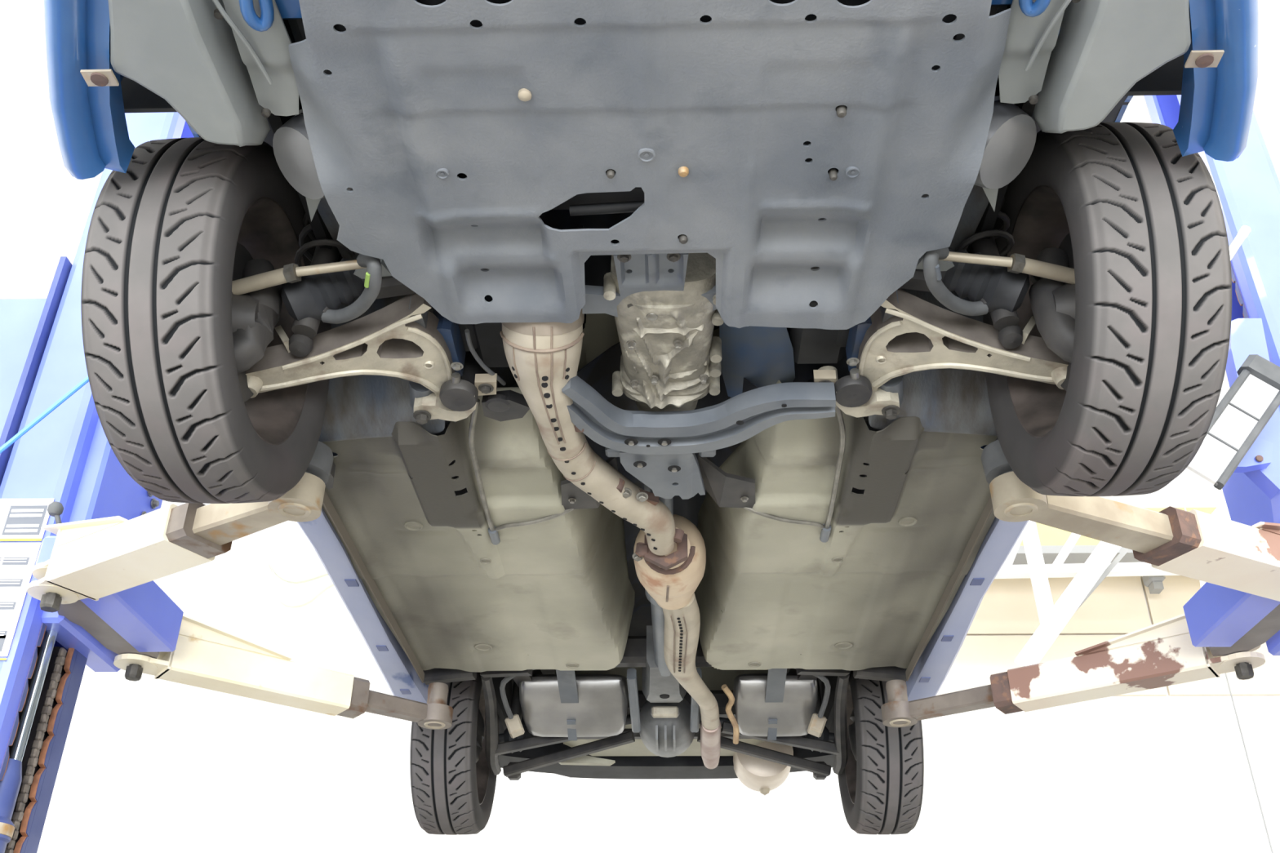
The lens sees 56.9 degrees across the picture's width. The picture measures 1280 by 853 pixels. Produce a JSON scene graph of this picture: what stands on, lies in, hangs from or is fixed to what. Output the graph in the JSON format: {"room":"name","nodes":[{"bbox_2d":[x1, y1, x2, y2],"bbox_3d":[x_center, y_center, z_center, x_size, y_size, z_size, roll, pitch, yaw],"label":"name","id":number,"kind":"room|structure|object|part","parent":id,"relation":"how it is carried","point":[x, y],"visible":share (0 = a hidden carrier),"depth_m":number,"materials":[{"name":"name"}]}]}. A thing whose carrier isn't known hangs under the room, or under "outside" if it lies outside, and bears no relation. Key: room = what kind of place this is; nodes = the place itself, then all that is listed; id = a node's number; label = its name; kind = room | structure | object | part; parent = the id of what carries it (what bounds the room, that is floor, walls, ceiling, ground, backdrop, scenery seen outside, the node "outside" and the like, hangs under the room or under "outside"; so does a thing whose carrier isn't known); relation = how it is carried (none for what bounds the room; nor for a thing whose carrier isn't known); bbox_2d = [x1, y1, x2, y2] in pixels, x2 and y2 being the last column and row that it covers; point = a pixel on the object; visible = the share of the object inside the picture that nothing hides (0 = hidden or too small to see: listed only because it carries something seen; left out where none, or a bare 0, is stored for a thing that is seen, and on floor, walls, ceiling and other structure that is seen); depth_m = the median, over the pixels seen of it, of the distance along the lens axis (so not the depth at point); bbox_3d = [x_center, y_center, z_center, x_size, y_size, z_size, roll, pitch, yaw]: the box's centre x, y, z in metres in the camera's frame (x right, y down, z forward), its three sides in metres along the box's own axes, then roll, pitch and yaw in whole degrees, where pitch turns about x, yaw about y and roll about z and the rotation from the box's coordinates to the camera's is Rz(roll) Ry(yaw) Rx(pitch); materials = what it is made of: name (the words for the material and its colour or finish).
{"room":"auto repair garage","nodes":[
{"label":"auto repair garage","id":0,"kind":"room"},
{"bbox_2d":[266,550,328,583],"bbox_3d":[-2.484,1.024,8.588,0.512,0.262,0.044,-1,-31,2],"label":"pipe","id":1,"kind":"object","parent":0,"point":[277,572],"visible":0.94,"depth_m":8.54,"materials":[{"name":"grey"}]},
{"bbox_2d":[263,564,333,608],"bbox_3d":[-2.421,1.150,8.510,0.640,0.342,0.044,-1,-31,2],"label":"pipe","id":2,"kind":"object","parent":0,"point":[279,596],"visible":0.86,"depth_m":8.47,"materials":[{"name":"grey"}]},
{"bbox_2d":[0,0,1279,381],"bbox_3d":[0.050,-3.854,4.444,13.200,0.100,13.800,-1,-31,2],"label":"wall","id":3,"kind":"structure","parent":0,"point":[45,210],"depth_m":7.73,"materials":[{"name":"white paint"}]},
{"bbox_2d":[1176,476,1273,852],"bbox_3d":[3.894,1.982,7.562,0.149,6.600,0.043,-1,-31,2],"label":"hanging wire","id":4,"kind":"object","parent":3,"relation":"hanging from","point":[1202,583],"visible":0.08,"depth_m":7.52,"materials":[{"name":"white"}]},
{"bbox_3d":[3.889,0.081,8.716,0.010,2.152,0.009,-1,-31,2],"label":"hanger rod","id":5,"kind":"part","parent":4,"relation":"part of","materials":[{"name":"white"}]},
{"bbox_2d":[36,381,1279,852],"bbox_3d":[0.221,2.511,8.474,13.200,6.600,0.100,-1,-31,2],"label":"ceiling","id":6,"kind":"structure","parent":0,"point":[148,764],"depth_m":8.38,"materials":[{"name":"white paint"}]},
{"bbox_2d":[235,521,368,852],"bbox_3d":[-2.373,1.808,8.694,0.600,5.200,0.400,-1,-31,2],"label":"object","id":7,"kind":"structure","parent":6,"relation":"attached to","point":[297,797],"depth_m":8.23,"materials":[{"name":"white"}]},
{"bbox_2d":[936,506,1279,696],"bbox_3d":[3.675,1.304,9.011,6.100,1.540,0.030,-1,-31,2],"label":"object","id":8,"kind":"structure","parent":6,"relation":"attached to","point":[1117,606],"depth_m":8.88,"materials":[{"name":"white"}]},
{"bbox_2d":[995,480,1231,666],"bbox_3d":[3.153,0.920,7.468,2.657,1.394,0.745,-1,-31,2],"label":"roof truss","id":9,"kind":"object","parent":6,"relation":"attached to","point":[1088,575],"visible":0.49,"depth_m":7.39,"materials":[{"name":"white metal"}]},
{"bbox_2d":[1142,575,1165,594],"bbox_3d":[3.871,1.166,8.878,0.120,0.160,0.160,-1,-31,2],"label":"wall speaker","id":10,"kind":"object","parent":6,"relation":"attached to","point":[1154,583],"visible":0.73,"depth_m":8.82,"materials":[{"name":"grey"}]},
{"bbox_2d":[1012,507,1216,564],"bbox_3d":[3.847,0.798,8.587,5.288,0.400,0.300,-1,-31,2],"label":"beam","id":11,"kind":"structure","parent":0,"point":[1052,540],"depth_m":8.51,"materials":[{"name":"beige metal"}]},
{"bbox_3d":[0.012,1.874,0.968,13.200,0.100,13.800,-1,-31,2],"label":"floor","id":12,"kind":"structure","parent":0,"visible":0},
{"bbox_2d":[0,111,453,852],"bbox_3d":[-1.360,0.401,3.085,1.531,4.600,1.569,-1,-31,2],"label":"lift post","id":13,"kind":"object","parent":12,"relation":"on","point":[84,546],"visible":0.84,"depth_m":2.98,"materials":[{"name":"blue metal"}]},
{"bbox_3d":[-1.455,0.615,2.852,0.028,0.410,0.028,-1,-31,2],"label":"piston rod","id":14,"kind":"part","parent":13,"relation":"part of","materials":[{"name":"silver metal"}]},
{"bbox_3d":[-1.453,1.376,2.466,0.020,1.914,0.020,26,-40,-36],"label":"lift chain","id":15,"kind":"part","parent":13,"relation":"part of","materials":[{"name":"grey metal"}]},
{"bbox_3d":[-1.321,0.334,2.728,0.185,0.014,0.132,-18,-36,28],"label":"pivot plate","id":16,"kind":"part","parent":13,"relation":"part of","materials":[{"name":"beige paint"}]},
{"bbox_2d":[0,376,88,453],"bbox_3d":[-1.485,-0.025,2.931,0.203,0.251,0.012,-1,-31,2],"label":"air hose","id":17,"kind":"object","parent":13,"relation":"attached to","point":[82,383],"visible":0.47,"depth_m":2.93,"materials":[{"name":"blue"}]},
{"bbox_3d":[-1.386,0.220,2.800,0.034,0.080,0.050,-15,-34,23],"label":"latch knob","id":18,"kind":"part","parent":13,"relation":"part of","materials":[{"name":"grey rubber"}]},
{"bbox_3d":[-1.321,0.372,2.705,0.185,0.014,0.132,-18,-36,28],"label":"pivot plate","id":19,"kind":"part","parent":13,"relation":"part of","materials":[{"name":"beige paint"}]},
{"bbox_3d":[-1.124,0.282,2.612,0.403,0.085,0.135,-18,-36,28],"label":"swing arm","id":20,"kind":"part","parent":13,"relation":"part of","materials":[{"name":"beige paint"}]},
{"bbox_3d":[-1.306,0.640,3.147,0.185,0.014,0.110,22,-38,-32],"label":"pivot plate","id":21,"kind":"part","parent":13,"relation":"part of","materials":[{"name":"beige paint"}]},
{"bbox_3d":[-1.306,0.603,3.170,0.185,0.014,0.110,22,-38,-32],"label":"pivot plate","id":22,"kind":"part","parent":13,"relation":"part of","materials":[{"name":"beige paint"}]},
{"bbox_3d":[-1.074,0.704,3.322,0.525,0.100,0.105,22,-38,-32],"label":"swing arm","id":23,"kind":"part","parent":13,"relation":"part of","materials":[{"name":"beige paint"}]},
{"bbox_2d":[277,502,311,519],"bbox_3d":[-0.690,0.164,2.358,0.066,0.015,0.066,-1,-31,2],"label":"socket","id":24,"kind":"object","parent":13,"relation":"attached to","point":[285,510],"depth_m":2.36,"materials":[{"name":"metal"}]},
{"bbox_2d":[424,721,445,728],"bbox_3d":[-0.628,0.909,3.610,0.066,0.015,0.066,-1,-31,2],"label":"socket","id":25,"kind":"object","parent":13,"relation":"attached to","point":[428,725],"depth_m":3.61,"materials":[{"name":"metal"}]},
{"bbox_2d":[44,0,1257,835],"bbox_3d":[0.056,-0.069,3.302,1.800,1.717,4.625,-1,-31,2],"label":"car","id":26,"kind":"object","parent":13,"relation":"on","point":[656,362],"visible":0.98,"depth_m":2.00,"materials":[{"name":"metal"}]},
{"bbox_3d":[-0.525,-0.533,1.642,0.084,0.020,0.280,-1,-31,2],"label":"panel","id":27,"kind":"part","parent":26,"relation":"part of","materials":[{"name":"grey plastic"}]},
{"bbox_3d":[-0.488,-0.620,1.586,0.090,0.070,0.140,-1,-31,2],"label":"rail","id":28,"kind":"part","parent":26,"relation":"part of","materials":[{"name":"blue paint"}]},
{"bbox_3d":[-0.589,-0.263,2.039,0.269,0.049,0.038,-5,-32,9],"label":"tie rod","id":29,"kind":"part","parent":26,"relation":"part of","materials":[{"name":"metal"}]},
{"bbox_3d":[-0.549,-0.114,2.219,0.373,0.147,0.329,-1,-31,2],"label":"control arm","id":30,"kind":"part","parent":26,"relation":"part of","materials":[{"name":"metal"}]},
{"bbox_3d":[-0.583,-0.176,2.399,0.396,0.309,0.275,-4,-32,8],"label":"wheelhouse panel","id":31,"kind":"part","parent":26,"relation":"part of","materials":[{"name":"paint"}]},
{"bbox_3d":[-0.386,-0.510,1.902,0.100,0.130,1.200,-1,-31,2],"label":"rail","id":32,"kind":"part","parent":26,"relation":"part of","materials":[{"name":"grey metal"}]},
{"bbox_3d":[-0.303,-0.283,2.110,0.356,0.085,0.050,-4,-31,6],"label":"subframe arm","id":33,"kind":"part","parent":26,"relation":"part of","materials":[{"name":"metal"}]},
{"bbox_3d":[-0.396,-0.234,2.355,0.020,0.300,0.400,-1,-31,2],"label":"rail","id":34,"kind":"part","parent":26,"relation":"part of","materials":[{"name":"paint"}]},
{"bbox_3d":[-0.515,1.034,4.070,0.051,0.158,0.686,2,-31,-2],"label":"trailing arm","id":35,"kind":"part","parent":26,"relation":"part of","materials":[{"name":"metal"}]},
{"bbox_3d":[-0.226,0.955,4.074,0.375,0.190,0.260,-1,-31,2],"label":"fuel tank","id":36,"kind":"part","parent":26,"relation":"part of","materials":[{"name":"silver metal"}]},
{"bbox_3d":[-0.020,0.918,3.937,0.030,0.104,0.367,-1,-31,2],"label":"differential arm","id":37,"kind":"part","parent":26,"relation":"part of","materials":[{"name":"grey paint"}]},
{"bbox_3d":[-0.012,0.161,2.655,0.098,0.020,0.050,18,-35,-27],"label":"hanger plate","id":38,"kind":"part","parent":26,"relation":"part of","materials":[{"name":"metal"}]},
{"bbox_3d":[0.185,0.916,3.932,0.030,0.104,0.367,0,-31,1],"label":"differential arm","id":39,"kind":"part","parent":26,"relation":"part of","materials":[{"name":"grey paint"}]},
{"bbox_3d":[0.239,-0.137,2.403,0.164,0.030,0.304,-1,-31,2],"label":"footwell panel","id":40,"kind":"part","parent":26,"relation":"part of","materials":[{"name":"blue metal"}]},
{"bbox_3d":[0.464,0.949,4.055,0.285,0.190,0.260,-1,-31,2],"label":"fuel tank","id":41,"kind":"part","parent":26,"relation":"part of","materials":[{"name":"silver metal"}]},
{"bbox_3d":[0.690,1.023,4.038,0.051,0.158,0.686,-3,-31,6],"label":"trailing arm","id":42,"kind":"part","parent":26,"relation":"part of","materials":[{"name":"metal"}]},
{"bbox_3d":[0.346,-0.290,2.092,0.356,0.085,0.050,2,-31,-3],"label":"subframe arm","id":43,"kind":"part","parent":26,"relation":"part of","materials":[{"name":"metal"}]},
{"bbox_3d":[0.453,-0.243,2.333,0.020,0.300,0.400,-1,-31,2],"label":"rail","id":44,"kind":"part","parent":26,"relation":"part of","materials":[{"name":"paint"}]},
{"bbox_3d":[0.413,-0.517,1.880,0.100,0.130,1.200,-1,-31,2],"label":"rail","id":45,"kind":"part","parent":26,"relation":"part of","materials":[{"name":"grey metal"}]},
{"bbox_3d":[0.643,-0.188,2.366,0.396,0.309,0.275,3,-31,-5],"label":"wheelhouse panel","id":46,"kind":"part","parent":26,"relation":"part of","materials":[{"name":"paint"}]},
{"bbox_3d":[0.601,-0.125,2.188,0.373,0.147,0.329,-1,-31,2],"label":"control arm","id":47,"kind":"part","parent":26,"relation":"part of","materials":[{"name":"metal"}]},
{"bbox_3d":[0.496,-0.630,1.559,0.090,0.070,0.140,-1,-31,2],"label":"rail","id":48,"kind":"part","parent":26,"relation":"part of","materials":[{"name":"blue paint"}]},
{"bbox_3d":[0.628,-0.275,2.006,0.269,0.049,0.038,4,-31,-6],"label":"tie rod","id":49,"kind":"part","parent":26,"relation":"part of","materials":[{"name":"metal"}]},
{"bbox_3d":[0.538,-0.544,1.613,0.084,0.020,0.280,-1,-31,2],"label":"panel","id":50,"kind":"part","parent":26,"relation":"part of","materials":[{"name":"grey plastic"}]},
{"bbox_2d":[880,94,1279,727],"bbox_3d":[1.524,0.377,3.014,1.619,4.600,1.536,-1,-31,2],"label":"lift post","id":51,"kind":"object","parent":12,"relation":"on","point":[1237,611],"visible":0.71,"depth_m":3.06,"materials":[{"name":"beige metal"}]},
{"bbox_2d":[888,719,911,726],"bbox_3d":[0.785,0.891,3.565,0.066,0.015,0.066,-1,-31,2],"label":"socket","id":52,"kind":"object","parent":51,"relation":"attached to","point":[892,722],"depth_m":3.56,"materials":[{"name":"metal"}]},
{"bbox_2d":[1004,502,1037,519],"bbox_3d":[0.755,0.163,2.340,0.066,0.015,0.066,-1,-31,2],"label":"socket","id":53,"kind":"object","parent":51,"relation":"attached to","point":[1011,510],"depth_m":2.34,"materials":[{"name":"metal"}]},
{"bbox_3d":[1.295,0.681,3.258,0.528,0.100,0.105,-20,-37,30],"label":"swing arm","id":54,"kind":"part","parent":51,"relation":"part of","materials":[{"name":"beige paint"}]},
{"bbox_3d":[1.352,0.297,2.610,0.477,0.085,0.140,15,-34,-22],"label":"swing arm","id":55,"kind":"part","parent":51,"relation":"part of","materials":[{"name":"beige paint"}]},
{"bbox_2d":[1186,354,1279,489],"bbox_3d":[1.375,-0.014,2.713,0.322,0.351,0.050,-1,-31,2],"label":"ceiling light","id":56,"kind":"object","parent":51,"relation":"on","point":[1249,404],"visible":0.81,"depth_m":2.71,"materials":[{"name":"white"}]},
{"bbox_3d":[1.535,0.585,3.111,0.185,0.014,0.110,-20,-37,30],"label":"pivot plate","id":57,"kind":"part","parent":51,"relation":"part of","materials":[{"name":"beige paint"}]},
{"bbox_3d":[1.535,0.623,3.088,0.185,0.014,0.110,-20,-37,30],"label":"pivot plate","id":58,"kind":"part","parent":51,"relation":"part of","materials":[{"name":"beige paint"}]},
{"bbox_3d":[1.444,-0.418,2.898,0.139,0.175,0.030,-1,-31,2],"label":"lock lever","id":59,"kind":"part","parent":51,"relation":"part of","materials":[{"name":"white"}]},
{"bbox_3d":[1.500,-0.015,2.914,0.202,0.587,0.050,-1,-31,2],"label":"carriage plate","id":60,"kind":"part","parent":51,"relation":"part of","materials":[{"name":"blue paint"}]}
]}

